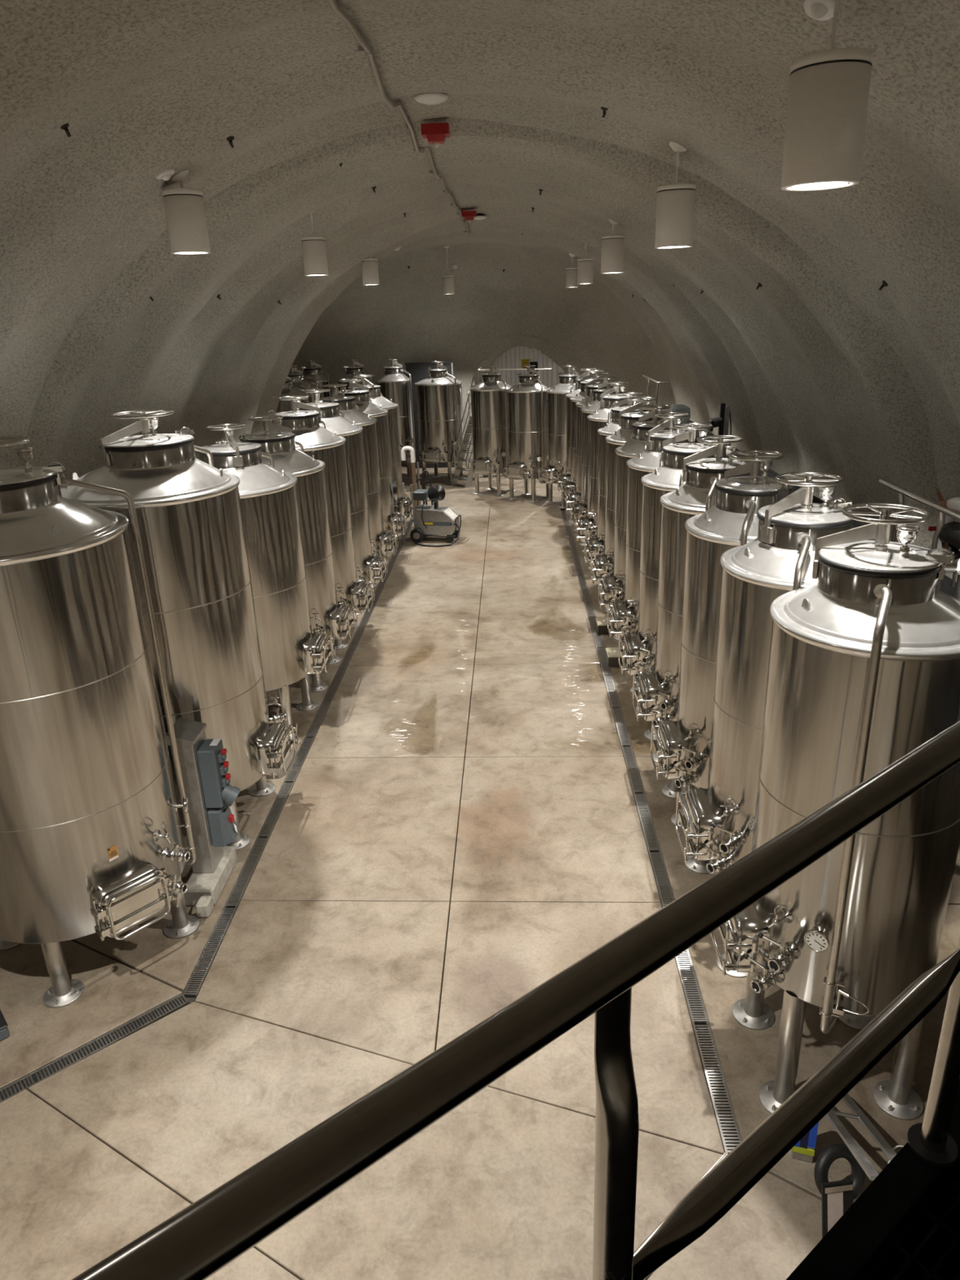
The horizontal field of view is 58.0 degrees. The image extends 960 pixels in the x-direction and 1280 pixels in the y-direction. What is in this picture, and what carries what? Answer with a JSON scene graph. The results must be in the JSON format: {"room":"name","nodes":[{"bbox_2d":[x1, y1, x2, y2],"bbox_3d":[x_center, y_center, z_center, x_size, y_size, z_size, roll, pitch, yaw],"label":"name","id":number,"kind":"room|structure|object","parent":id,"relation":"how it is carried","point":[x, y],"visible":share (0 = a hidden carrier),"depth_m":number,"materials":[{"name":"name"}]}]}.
{"room":"processing plant","nodes":[
{"label":"processing plant","id":0,"kind":"room"},
{"bbox_2d":[0,370,288,479],"bbox_3d":[-7.175,-0.649,10.265,5.215,3.526,31.179,-1,21,2],"label":"wall","id":1,"kind":"structure","parent":0,"point":[79,451],"depth_m":13.67,"materials":[{"name":"concrete"}]},
{"bbox_2d":[0,462,959,1279],"bbox_3d":[-1.450,-0.049,13.143,17.000,0.120,37.500,-1,21,2],"label":"floor","id":2,"kind":"structure","parent":0,"point":[459,828],"depth_m":6.10,"materials":[{"name":"concrete"}]},
{"bbox_2d":[0,1009,9,1040],"bbox_3d":[-3.364,2.660,5.858,0.290,0.105,0.210,-19,26,-37],"label":"box","id":3,"kind":"object","parent":2,"relation":"on","point":[4,1033],"visible":1,"depth_m":5.86,"materials":[{"name":"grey plastic"}]},
{"bbox_2d":[0,435,199,1008],"bbox_3d":[-3.029,0.541,6.129,1.747,3.852,1.548,16,27,39],"label":"tank","id":4,"kind":"object","parent":2,"relation":"on","point":[91,840],"visible":1,"depth_m":5.73,"materials":[{"name":"metal"}]},
{"bbox_2d":[153,822,171,844],"bbox_3d":[-2.294,1.391,6.274,0.136,0.155,0.082,4,22,16],"label":"tap","id":5,"kind":"object","parent":4,"relation":"on","point":[158,835],"depth_m":6.28,"materials":[{"name":"metal"}]},
{"bbox_2d":[60,408,298,850],"bbox_3d":[-2.677,-0.094,7.799,1.747,3.832,1.614,-1,21,2],"label":"tank","id":6,"kind":"object","parent":2,"relation":"on","point":[188,510],"visible":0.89,"depth_m":7.14,"materials":[{"name":"metal"}]},
{"bbox_2d":[267,691,279,706],"bbox_3d":[-2.003,0.577,8.367,0.136,0.155,0.082,-10,22,-21],"label":"tap","id":7,"kind":"object","parent":6,"relation":"on","point":[275,702],"depth_m":8.37,"materials":[{"name":"metal"}]},
{"bbox_2d":[0,513,413,1102],"bbox_3d":[-2.288,0.471,11.839,3.164,0.117,20.167,3,21,13],"label":"drain","id":8,"kind":"object","parent":2,"relation":"on","point":[194,984],"visible":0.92,"depth_m":6.98,"materials":[{"name":"metal"}]},
{"bbox_2d":[183,846,236,917],"bbox_3d":[-2.303,2.033,7.334,0.260,0.160,0.790,-1,21,2],"label":"curb","id":9,"kind":"object","parent":2,"relation":"on","point":[204,890],"visible":0.81,"depth_m":7.17,"materials":[{"name":"grey concrete"}]},
{"bbox_2d":[164,717,240,873],"bbox_3d":[-2.214,1.300,7.186,0.471,1.310,0.320,-1,21,2],"label":"electrical outlet box","id":10,"kind":"object","parent":9,"relation":"on","point":[209,793],"visible":0.98,"depth_m":7.08,"materials":[{"name":"metal"}]},
{"bbox_2d":[217,750,226,763],"bbox_3d":[-2.099,0.949,7.064,0.049,0.075,0.110,-1,21,2],"label":"switch","id":11,"kind":"object","parent":10,"relation":"attached to","point":[221,754],"depth_m":7.03,"materials":[{"name":"red plastic"}]},
{"bbox_2d":[219,762,228,775],"bbox_3d":[-2.095,1.056,7.105,0.049,0.075,0.110,-1,21,2],"label":"switch","id":12,"kind":"object","parent":10,"relation":"attached to","point":[224,766],"depth_m":7.07,"materials":[{"name":"red plastic"}]},
{"bbox_2d":[221,774,230,787],"bbox_3d":[-2.091,1.163,7.146,0.049,0.075,0.110,-1,21,2],"label":"switch","id":13,"kind":"object","parent":10,"relation":"attached to","point":[225,779],"depth_m":7.11,"materials":[{"name":"red plastic"}]},
{"bbox_2d":[222,784,240,806],"bbox_3d":[-2.072,1.282,7.174,0.186,0.192,0.159,-1,21,2],"label":"socket","id":14,"kind":"object","parent":10,"relation":"attached to","point":[229,793],"depth_m":7.11,"materials":[{"name":"grey plastic"}]},
{"bbox_2d":[196,423,335,745],"bbox_3d":[-2.587,-0.630,9.699,1.663,3.482,1.497,0,21,6],"label":"tank","id":15,"kind":"object","parent":2,"relation":"on","point":[291,651],"visible":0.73,"depth_m":9.24,"materials":[{"name":"metal"}]},
{"bbox_2d":[310,608,319,621],"bbox_3d":[-1.951,-0.292,10.175,0.136,0.155,0.082,-11,22,-22],"label":"tap","id":16,"kind":"object","parent":15,"relation":"on","point":[316,617],"depth_m":10.18,"materials":[{"name":"metal"}]},
{"bbox_2d":[266,733,297,778],"bbox_3d":[-2.200,1.220,9.328,0.330,0.260,0.620,-1,21,2],"label":"concrete plinth","id":17,"kind":"object","parent":2,"relation":"on","point":[291,753],"visible":0.19,"depth_m":9.22,"materials":[{"name":"concrete"}]},
{"bbox_2d":[275,376,311,413],"bbox_3d":[-4.846,-4.974,21.611,1.438,3.317,1.637,-1,21,2],"label":"tank","id":18,"kind":"object","parent":2,"relation":"on","point":[283,406],"visible":0.17,"depth_m":20.96,"materials":[{"name":"metal"}]},
{"bbox_2d":[238,415,357,692],"bbox_3d":[-2.528,-1.125,11.113,1.681,3.402,1.482,-1,21,2],"label":"tank","id":19,"kind":"object","parent":2,"relation":"on","point":[335,617],"visible":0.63,"depth_m":10.69,"materials":[{"name":"metal"}]},
{"bbox_2d":[336,582,344,594],"bbox_3d":[-1.898,-0.685,11.630,0.136,0.155,0.082,-11,22,-22],"label":"tap","id":20,"kind":"object","parent":19,"relation":"on","point":[339,591],"depth_m":11.63,"materials":[{"name":"metal"}]},
{"bbox_2d":[286,364,321,402],"bbox_3d":[-4.891,-5.595,23.197,1.438,3.357,1.637,-1,21,2],"label":"tank","id":21,"kind":"object","parent":2,"relation":"on","point":[297,379],"visible":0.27,"depth_m":22.61,"materials":[{"name":"metal"}]},
{"bbox_2d":[300,359,331,397],"bbox_3d":[-4.811,-6.457,25.435,1.045,3.377,1.237,-1,21,2],"label":"tank","id":22,"kind":"object","parent":2,"relation":"on","point":[314,373],"visible":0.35,"depth_m":24.86,"materials":[{"name":"metal"}]},
{"bbox_2d":[266,395,374,649],"bbox_3d":[-2.490,-1.705,12.498,1.663,3.502,1.497,0,21,6],"label":"tank","id":23,"kind":"object","parent":2,"relation":"on","point":[328,447],"visible":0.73,"depth_m":12.04,"materials":[{"name":"metal"}]},
{"bbox_2d":[355,563,362,573],"bbox_3d":[-1.845,-1.077,13.084,0.136,0.155,0.082,-11,22,-22],"label":"tap","id":24,"kind":"object","parent":23,"relation":"on","point":[359,570],"depth_m":13.09,"materials":[{"name":"metal"}]},
{"bbox_2d":[299,388,387,615],"bbox_3d":[-2.442,-2.224,13.905,1.663,3.472,1.497,0,21,6],"label":"tank","id":25,"kind":"object","parent":2,"relation":"on","point":[372,571],"visible":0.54,"depth_m":13.53,"materials":[{"name":"metal"}]},
{"bbox_2d":[370,538,377,547],"bbox_3d":[-1.796,-1.610,14.486,0.136,0.155,0.082,-11,22,-22],"label":"tap","id":26,"kind":"object","parent":25,"relation":"on","point":[374,544],"depth_m":14.49,"materials":[{"name":"metal"}]},
{"bbox_2d":[337,359,373,391],"bbox_3d":[-3.565,-6.437,25.293,1.045,3.357,1.237,-1,21,2],"label":"tank","id":27,"kind":"object","parent":2,"relation":"on","point":[350,371],"visible":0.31,"depth_m":24.70,"materials":[{"name":"metal"}]},
{"bbox_2d":[319,383,398,586],"bbox_3d":[-2.384,-2.737,15.311,1.681,3.432,1.482,-1,21,2],"label":"tank","id":28,"kind":"object","parent":2,"relation":"on","point":[384,544],"visible":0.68,"depth_m":14.92,"materials":[{"name":"metal"}]},
{"bbox_2d":[331,378,407,564],"bbox_3d":[-2.335,-3.268,16.735,1.681,3.412,1.482,-1,21,2],"label":"tank","id":29,"kind":"object","parent":2,"relation":"on","point":[394,520],"visible":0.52,"depth_m":16.34,"materials":[{"name":"metal"}]},
{"bbox_2d":[347,374,415,542],"bbox_3d":[-2.285,-3.797,18.170,1.681,3.382,1.482,-1,21,2],"label":"tank","id":30,"kind":"object","parent":2,"relation":"on","point":[404,504],"visible":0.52,"depth_m":17.79,"materials":[{"name":"metal"}]},
{"bbox_2d":[375,358,415,479],"bbox_3d":[-2.424,-6.362,25.014,1.045,3.337,1.237,-1,21,2],"label":"tank","id":31,"kind":"object","parent":2,"relation":"on","point":[395,385],"visible":0.67,"depth_m":24.55,"materials":[{"name":"metal"}]},
{"bbox_2d":[400,445,421,507],"bbox_3d":[-1.601,-3.671,20.182,0.401,1.675,0.111,1,21,7],"label":"standpipe","id":32,"kind":"object","parent":2,"relation":"on","point":[405,448],"visible":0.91,"depth_m":20.01,"materials":[{"name":"white paint"}]},
{"bbox_2d":[411,470,433,521],"bbox_3d":[-1.347,-3.283,19.804,0.539,1.200,0.131,5,22,17],"label":"hose","id":33,"kind":"object","parent":2,"relation":"on","point":[421,478],"visible":0.52,"depth_m":19.65,"materials":[{"name":"rubber"}]},
{"bbox_2d":[404,361,457,468],"bbox_3d":[-1.472,-6.825,26.426,1.430,3.140,0.090,-1,21,2],"label":"metal frame","id":34,"kind":"object","parent":2,"relation":"on","point":[419,371],"visible":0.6,"depth_m":26.02,"materials":[{"name":"metal"}]},
{"bbox_2d":[409,481,461,546],"bbox_3d":[-0.929,-2.641,18.078,1.067,1.195,0.949,3,21,14],"label":"washer","id":35,"kind":"object","parent":2,"relation":"on","point":[428,520],"visible":1,"depth_m":18.07,"materials":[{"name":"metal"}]},
{"bbox_2d":[414,360,463,484],"bbox_3d":[-1.154,-6.108,24.324,1.318,3.267,1.517,6,22,21],"label":"tank","id":36,"kind":"object","parent":2,"relation":"on","point":[439,407],"visible":0.88,"depth_m":23.89,"materials":[{"name":"metal"}]},
{"bbox_2d":[450,376,474,488],"bbox_3d":[-0.255,-5.713,23.797,0.574,2.840,1.165,18,28,42],"label":"ladder","id":37,"kind":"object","parent":2,"relation":"on","point":[458,468],"depth_m":23.97,"materials":[{"name":"metal"}]},
{"bbox_2d":[470,364,516,496],"bbox_3d":[0.286,-5.417,22.403,1.121,3.237,1.317,11,24,30],"label":"tank","id":38,"kind":"object","parent":2,"relation":"on","point":[489,397],"visible":0.92,"depth_m":22.02,"materials":[{"name":"metal"}]},
{"bbox_2d":[477,366,552,387],"bbox_3d":[1.030,-6.089,24.383,2.050,3.042,1.050,-1,21,2],"label":"far catwalk","id":39,"kind":"object","parent":2,"relation":"on","point":[550,368],"visible":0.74,"depth_m":23.41,"materials":[{"name":"black paint"}]},
{"bbox_2d":[504,364,553,502],"bbox_3d":[1.169,-5.121,21.526,1.121,3.247,1.317,13,26,35],"label":"tank","id":40,"kind":"object","parent":2,"relation":"on","point":[526,399],"visible":0.91,"depth_m":21.14,"materials":[{"name":"metal"}]},
{"bbox_2d":[537,364,579,508],"bbox_3d":[2.049,-4.878,20.774,1.317,3.267,1.121,-10,22,-21],"label":"tank","id":41,"kind":"object","parent":2,"relation":"on","point":[556,398],"visible":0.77,"depth_m":20.40,"materials":[{"name":"metal"}]},
{"bbox_2d":[557,368,597,519],"bbox_3d":[2.391,-4.433,19.581,1.278,3.257,1.118,0,21,6],"label":"tank","id":42,"kind":"object","parent":2,"relation":"on","point":[563,477],"visible":0.23,"depth_m":19.29,"materials":[{"name":"metal"}]},
{"bbox_2d":[560,369,604,531],"bbox_3d":[2.373,-4.029,18.472,1.278,3.287,1.118,0,21,6],"label":"tank","id":43,"kind":"object","parent":2,"relation":"on","point":[568,486],"visible":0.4,"depth_m":18.18,"materials":[{"name":"metal"}]},
{"bbox_2d":[565,373,616,546],"bbox_3d":[2.363,-3.607,17.338,1.278,3.302,1.118,0,21,6],"label":"tank","id":44,"kind":"object","parent":2,"relation":"on","point":[573,497],"visible":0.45,"depth_m":17.02,"materials":[{"name":"metal"}]},
{"bbox_2d":[570,376,624,562],"bbox_3d":[2.334,-3.189,16.203,1.278,3.327,1.118,0,21,6],"label":"tank","id":45,"kind":"object","parent":2,"relation":"on","point":[578,510],"visible":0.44,"depth_m":15.90,"materials":[{"name":"metal"}]},
{"bbox_2d":[595,617,610,634],"bbox_3d":[1.849,-0.215,12.870,0.236,0.162,0.326,-1,21,2],"label":"utility box","id":46,"kind":"object","parent":2,"relation":"on","point":[601,622],"visible":0.75,"depth_m":12.74,"materials":[{"name":"beige paint"}]},
{"bbox_2d":[575,381,635,578],"bbox_3d":[2.315,-2.759,15.071,1.278,3.327,1.118,0,21,6],"label":"tank","id":47,"kind":"object","parent":2,"relation":"on","point":[586,527],"visible":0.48,"depth_m":14.70,"materials":[{"name":"metal"}]},
{"bbox_2d":[588,510,596,518],"bbox_3d":[1.936,-2.170,14.944,0.136,0.155,0.082,-15,24,-31],"label":"tap","id":48,"kind":"object","parent":47,"relation":"on","point":[593,514],"depth_m":14.96,"materials":[{"name":"metal"}]},
{"bbox_2d":[605,647,622,666],"bbox_3d":[1.829,0.225,11.711,0.236,0.162,0.326,-1,21,2],"label":"utility box","id":49,"kind":"object","parent":2,"relation":"on","point":[611,653],"visible":0.83,"depth_m":11.58,"materials":[{"name":"beige paint"}]},
{"bbox_2d":[584,392,648,589],"bbox_3d":[2.337,-2.293,13.952,1.278,3.247,1.118,0,21,6],"label":"tank","id":50,"kind":"object","parent":2,"relation":"on","point":[595,546],"visible":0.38,"depth_m":13.66,"materials":[{"name":"metal"}]},
{"bbox_2d":[598,531,604,540],"bbox_3d":[1.960,-1.666,13.839,0.136,0.155,0.082,-15,24,-31],"label":"tap","id":51,"kind":"object","parent":50,"relation":"on","point":[602,536],"depth_m":13.86,"materials":[{"name":"metal"}]},
{"bbox_2d":[591,396,663,613],"bbox_3d":[2.289,-1.881,12.813,1.295,3.287,1.111,-1,21,2],"label":"tank","id":52,"kind":"object","parent":2,"relation":"on","point":[603,565],"visible":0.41,"depth_m":12.46,"materials":[{"name":"metal"}]},
{"bbox_2d":[606,547,613,558],"bbox_3d":[1.920,-1.274,12.695,0.136,0.155,0.082,-15,24,-31],"label":"tap","id":53,"kind":"object","parent":52,"relation":"on","point":[611,553],"depth_m":12.71,"materials":[{"name":"metal"}]},
{"bbox_2d":[598,404,677,640],"bbox_3d":[2.249,-1.458,11.680,1.295,3.302,1.111,-1,21,2],"label":"tank","id":54,"kind":"object","parent":2,"relation":"on","point":[612,590],"visible":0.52,"depth_m":11.36,"materials":[{"name":"metal"}]},
{"bbox_2d":[616,570,625,581],"bbox_3d":[1.880,-0.858,11.559,0.136,0.155,0.082,-15,24,-31],"label":"tap","id":55,"kind":"object","parent":54,"relation":"on","point":[621,577],"depth_m":11.58,"materials":[{"name":"metal"}]},
{"bbox_2d":[561,511,742,1279],"bbox_3d":[1.001,0.976,10.195,3.800,0.117,22.134,3,21,14],"label":"drain","id":56,"kind":"object","parent":2,"relation":"on","point":[727,1125],"visible":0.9,"depth_m":7.00,"materials":[{"name":"metal"}]},
{"bbox_2d":[607,412,697,693],"bbox_3d":[2.210,-1.045,10.543,1.295,3.337,1.111,-1,21,2],"label":"tank","id":57,"kind":"object","parent":2,"relation":"on","point":[624,619],"visible":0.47,"depth_m":10.20,"materials":[{"name":"metal"}]},
{"bbox_2d":[627,595,639,608],"bbox_3d":[1.840,-0.461,10.416,0.136,0.155,0.082,-15,24,-31],"label":"tap","id":58,"kind":"object","parent":57,"relation":"on","point":[634,603],"depth_m":10.43,"materials":[{"name":"metal"}]},
{"bbox_2d":[618,422,724,740],"bbox_3d":[2.171,-0.625,9.409,1.295,3.357,1.111,-1,21,2],"label":"tank","id":59,"kind":"object","parent":2,"relation":"on","point":[637,653],"visible":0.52,"depth_m":9.06,"materials":[{"name":"metal"}]},
{"bbox_2d":[641,629,654,642],"bbox_3d":[1.800,-0.050,9.278,0.136,0.155,0.082,-15,24,-31],"label":"tap","id":60,"kind":"object","parent":59,"relation":"on","point":[650,637],"depth_m":9.29,"materials":[{"name":"metal"}]},
{"bbox_2d":[632,435,752,799],"bbox_3d":[2.131,-0.208,8.263,1.295,3.392,1.111,-1,21,2],"label":"tank","id":61,"kind":"object","parent":2,"relation":"on","point":[656,695],"visible":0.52,"depth_m":7.89,"materials":[{"name":"metal"}]},
{"bbox_2d":[660,670,675,685],"bbox_3d":[1.760,0.350,8.126,0.136,0.155,0.082,-15,24,-31],"label":"tap","id":62,"kind":"object","parent":61,"relation":"on","point":[669,679],"depth_m":8.14,"materials":[{"name":"metal"}]},
{"bbox_2d":[650,449,794,874],"bbox_3d":[2.091,0.198,7.134,1.295,3.437,1.111,-1,21,2],"label":"tank","id":63,"kind":"object","parent":2,"relation":"on","point":[682,747],"visible":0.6,"depth_m":6.75,"materials":[{"name":"metal"}]},
{"bbox_2d":[684,723,702,741],"bbox_3d":[1.720,0.735,6.989,0.136,0.155,0.082,-15,24,-31],"label":"tap","id":64,"kind":"object","parent":63,"relation":"on","point":[695,733],"depth_m":7.00,"materials":[{"name":"metal"}]},
{"bbox_2d":[675,471,854,977],"bbox_3d":[2.052,0.610,5.987,1.296,3.482,1.112,-1,21,2],"label":"tank","id":65,"kind":"object","parent":2,"relation":"on","point":[717,821],"visible":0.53,"depth_m":5.56,"materials":[{"name":"metal"}]},
{"bbox_2d":[720,798,739,818],"bbox_3d":[1.679,1.126,5.834,0.136,0.155,0.082,-15,24,-31],"label":"tap","id":66,"kind":"object","parent":65,"relation":"on","point":[732,808],"depth_m":5.85,"materials":[{"name":"metal"}]},
{"bbox_2d":[791,1122,818,1162],"bbox_3d":[1.809,2.735,4.829,0.114,0.345,0.104,5,22,17],"label":"box","id":67,"kind":"object","parent":2,"relation":"on","point":[804,1149],"visible":0.45,"depth_m":4.80,"materials":[{"name":"cardboard"}]},
{"bbox_2d":[687,419,956,597],"bbox_3d":[3.939,-0.804,11.547,1.070,2.060,18.000,-1,21,2],"label":"catwalk","id":68,"kind":"object","parent":2,"relation":"on","point":[948,589],"visible":0.02,"depth_m":11.31,"materials":[{"name":"black paint"}]},
{"bbox_2d":[642,374,668,410],"bbox_3d":[3.829,-5.242,19.060,0.232,0.996,2.217,-1,21,2],"label":"rail","id":69,"kind":"object","parent":68,"relation":"on","point":[648,378],"visible":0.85,"depth_m":18.16,"materials":[{"name":"metal"}]},
{"bbox_2d":[670,404,690,430],"bbox_3d":[3.813,-4.167,16.700,0.340,0.660,0.670,-1,21,2],"label":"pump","id":70,"kind":"object","parent":68,"relation":"on","point":[679,407],"visible":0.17,"depth_m":16.35,"materials":[{"name":"grey metal"}]},
{"bbox_2d":[707,403,731,457],"bbox_3d":[3.834,-3.252,13.804,0.409,1.000,0.192,-1,21,2],"label":"stand","id":71,"kind":"object","parent":68,"relation":"on","point":[722,424],"visible":0.62,"depth_m":13.71,"materials":[{"name":"black paint"}]},
{"bbox_2d":[878,479,959,549],"bbox_3d":[3.255,0.055,5.020,0.058,1.078,4.950,-1,21,2],"label":"rail","id":72,"kind":"object","parent":68,"relation":"on","point":[942,510],"visible":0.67,"depth_m":6.36,"materials":[{"name":"metal"}]},
{"bbox_2d":[928,490,959,599],"bbox_3d":[3.676,-0.409,6.137,0.339,1.126,1.293,-6,21,-10],"label":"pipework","id":73,"kind":"object","parent":68,"relation":"on","point":[948,538],"visible":0.39,"depth_m":6.46,"materials":[{"name":"silver metal"}]},
{"bbox_2d":[710,502,959,1119],"bbox_3d":[2.013,1.016,4.863,1.297,3.522,1.184,-1,21,2],"label":"tank","id":74,"kind":"object","parent":2,"relation":"on","point":[864,666],"visible":0.91,"depth_m":4.42,"materials":[{"name":"metal"}]},
{"bbox_2d":[768,904,793,928],"bbox_3d":[1.640,1.500,4.736,0.136,0.155,0.082,-15,24,-31],"label":"tap","id":75,"kind":"object","parent":74,"relation":"on","point":[784,914],"depth_m":4.74,"materials":[{"name":"metal"}]},
{"bbox_2d":[945,559,959,574],"bbox_3d":[2.712,-0.077,4.348,0.867,0.680,0.183,11,24,30],"label":"flexible hose","id":76,"kind":"object","parent":74,"relation":"attached to","point":[954,566],"visible":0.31,"depth_m":4.38,"materials":[{"name":"metal"}]},
{"bbox_2d":[821,1178,853,1238],"bbox_3d":[1.808,2.904,4.382,0.160,0.352,0.099,-4,21,-5],"label":"clipboard","id":77,"kind":"object","parent":2,"relation":"on","point":[837,1197],"visible":0.71,"depth_m":4.37,"materials":[{"name":"black paint"}]},
{"bbox_2d":[813,1093,897,1203],"bbox_3d":[1.913,2.524,4.490,0.296,0.942,1.329,2,21,12],"label":"cart","id":78,"kind":"object","parent":2,"relation":"on","point":[860,1166],"visible":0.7,"depth_m":4.57,"materials":[{"name":"metal"}]},
{"bbox_2d":[786,1083,959,1279],"bbox_3d":[1.228,2.651,1.462,4.100,2.927,1.756,-17,25,-35],"label":"landing","id":79,"kind":"object","parent":2,"relation":"on","point":[905,1225],"visible":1,"depth_m":1.58,"materials":[{"name":"black paint"}]},
{"bbox_2d":[71,720,959,1279],"bbox_3d":[0.301,0.714,1.121,4.600,0.995,0.090,-17,25,-35],"label":"guard rail","id":80,"kind":"object","parent":79,"relation":"on","point":[202,1238],"visible":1,"depth_m":0.89,"materials":[{"name":"metal"}]},
{"bbox_2d":[0,0,959,439],"bbox_3d":[-1.927,-3.675,8.934,13.152,3.044,31.230,-1,21,2],"label":"ceiling","id":81,"kind":"structure","parent":0,"point":[143,89],"depth_m":7.33,"materials":[{"name":"concrete"}]},
{"bbox_2d":[60,123,71,137],"bbox_3d":[-2.724,-3.346,5.668,0.076,0.103,0.079,-2,21,-1],"label":"anchor","id":82,"kind":"object","parent":81,"relation":"attached to","point":[64,126],"visible":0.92,"depth_m":5.66,"materials":[{"name":"metal"}]},
{"bbox_2d":[155,168,174,180],"bbox_3d":[-2.539,-3.757,6.954,0.171,0.128,0.160,-3,21,-2],"label":"ceiling sensor","id":83,"kind":"object","parent":81,"relation":"attached to","point":[165,175],"visible":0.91,"depth_m":6.93,"materials":[{"name":"white plastic"}]},
{"bbox_2d":[162,169,210,254],"bbox_3d":[-2.490,-3.640,7.314,0.325,0.690,0.325,-1,21,2],"label":"pendant lamp","id":84,"kind":"object","parent":81,"relation":"hanging from","point":[184,207],"visible":0.98,"depth_m":7.23,"materials":[{"name":"white metal"}]},
{"bbox_2d":[226,136,234,147],"bbox_3d":[-1.972,-3.935,6.836,0.077,0.100,0.083,18,28,42],"label":"anchor","id":85,"kind":"object","parent":81,"relation":"attached to","point":[230,139],"visible":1,"depth_m":6.82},
{"bbox_2d":[301,211,328,275],"bbox_3d":[-2.262,-5.438,11.767,0.325,0.902,0.325,-1,21,2],"label":"pendant lamp","id":86,"kind":"object","parent":81,"relation":"hanging from","point":[313,247],"visible":0.94,"depth_m":11.72,"materials":[{"name":"white metal"}]},
{"bbox_2d":[361,255,379,284],"bbox_3d":[-2.149,-7.267,16.940,0.319,0.606,0.319,-1,21,2],"label":"pendant lamp","id":87,"kind":"object","parent":81,"relation":"hanging from","point":[370,270],"visible":0.93,"depth_m":16.85,"materials":[{"name":"white metal"}]},
{"bbox_2d":[327,0,471,234],"bbox_3d":[-0.966,-6.022,11.344,1.020,0.304,18.413,-1,21,2],"label":"conduit","id":88,"kind":"object","parent":81,"relation":"attached to","point":[364,47],"visible":0.88,"depth_m":6.58,"materials":[{"name":"metal"}]},
{"bbox_2d":[413,93,448,105],"bbox_3d":[-0.414,-4.620,7.356,0.300,0.125,0.300,-1,21,2],"label":"smoke detector","id":89,"kind":"object","parent":81,"relation":"attached to","point":[430,99],"visible":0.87,"depth_m":7.29,"materials":[{"name":"white plastic"}]},
{"bbox_2d":[421,122,450,148],"bbox_3d":[-0.419,-4.790,8.255,0.260,0.194,0.200,-1,21,2],"label":"fire alarm","id":90,"kind":"object","parent":81,"relation":"attached to","point":[436,134],"visible":1,"depth_m":8.15,"materials":[{"name":"red plastic"}]},
{"bbox_2d":[442,245,454,294],"bbox_3d":[-0.867,-9.925,23.196,0.313,1.245,0.313,-1,21,2],"label":"pendant lamp","id":91,"kind":"object","parent":81,"relation":"hanging from","point":[447,280],"visible":0.97,"depth_m":23.21,"materials":[{"name":"white metal"}]},
{"bbox_2d":[461,210,476,222],"bbox_3d":[-0.194,-7.642,15.672,0.260,0.194,0.200,-1,21,2],"label":"fire alarm","id":92,"kind":"object","parent":81,"relation":"attached to","point":[468,215],"visible":1,"depth_m":15.57,"materials":[{"name":"red plastic"}]},
{"bbox_2d":[474,213,487,219],"bbox_3d":[-0.020,-7.878,16.112,0.300,0.125,0.300,-1,21,2],"label":"smoke detector","id":93,"kind":"object","parent":81,"relation":"attached to","point":[479,216],"visible":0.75,"depth_m":16.02,"materials":[{"name":"white plastic"}]},
{"bbox_2d":[565,253,577,287],"bbox_3d":[2.329,-9.379,21.932,0.310,0.850,0.310,-1,21,2],"label":"pendant lamp","id":94,"kind":"object","parent":81,"relation":"hanging from","point":[571,273],"visible":0.91,"depth_m":21.88,"materials":[{"name":"white metal"}]},
{"bbox_2d":[577,244,593,284],"bbox_3d":[2.174,-7.830,17.872,0.325,0.903,0.325,-1,21,2],"label":"pendant lamp","id":95,"kind":"object","parent":81,"relation":"hanging from","point":[585,265],"visible":0.85,"depth_m":17.83,"materials":[{"name":"white metal"}]},
{"bbox_2d":[600,217,625,273],"bbox_3d":[1.972,-5.869,12.841,0.346,0.800,0.346,-1,21,2],"label":"pendant lamp","id":96,"kind":"object","parent":81,"relation":"hanging from","point":[612,254],"visible":0.96,"depth_m":12.76,"materials":[{"name":"white metal"}]},
{"bbox_2d":[654,141,696,248],"bbox_3d":[1.781,-4.066,7.871,0.346,0.915,0.346,-1,21,2],"label":"pendant lamp","id":97,"kind":"object","parent":81,"relation":"hanging from","point":[675,202],"visible":0.98,"depth_m":7.81,"materials":[{"name":"white metal"}]},
{"bbox_2d":[803,0,835,20],"bbox_3d":[1.621,-3.017,4.101,0.169,0.135,0.160,-13,24,-27],"label":"ceiling sensor","id":98,"kind":"object","parent":81,"relation":"attached to","point":[818,10],"visible":0.93,"depth_m":4.09,"materials":[{"name":"white plastic"}]},
{"bbox_2d":[780,0,873,191],"bbox_3d":[1.574,-2.584,3.887,0.346,0.982,0.346,-1,21,2],"label":"pendant lamp","id":99,"kind":"object","parent":81,"relation":"hanging from","point":[828,97],"visible":1,"depth_m":3.85,"materials":[{"name":"white metal"}]},
{"bbox_2d":[288,241,675,465],"bbox_3d":[-1.690,-8.032,25.359,14.905,6.266,2.621,-1,21,2],"label":"wall","id":100,"kind":"structure","parent":0,"point":[407,317],"depth_m":25.32,"materials":[{"name":"concrete"}]},
{"bbox_2d":[460,335,576,462],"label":"door","id":101,"kind":"structure","parent":100,"relation":"in","point":[514,348],"depth_m":26.57,"materials":[{"name":"metal"}]},
{"bbox_2d":[520,359,530,368],"bbox_3d":[1.418,-8.511,26.787,0.310,0.320,0.016,8,23,25],"label":"caution sign","id":102,"kind":"object","parent":101,"relation":"attached to","point":[524,362],"visible":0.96,"depth_m":26.78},
{"bbox_2d":[657,347,959,582],"bbox_3d":[4.926,-0.892,9.755,1.324,3.526,31.185,-1,21,2],"label":"wall","id":103,"kind":"structure","parent":0,"point":[916,449],"depth_m":11.56,"materials":[{"name":"concrete"}]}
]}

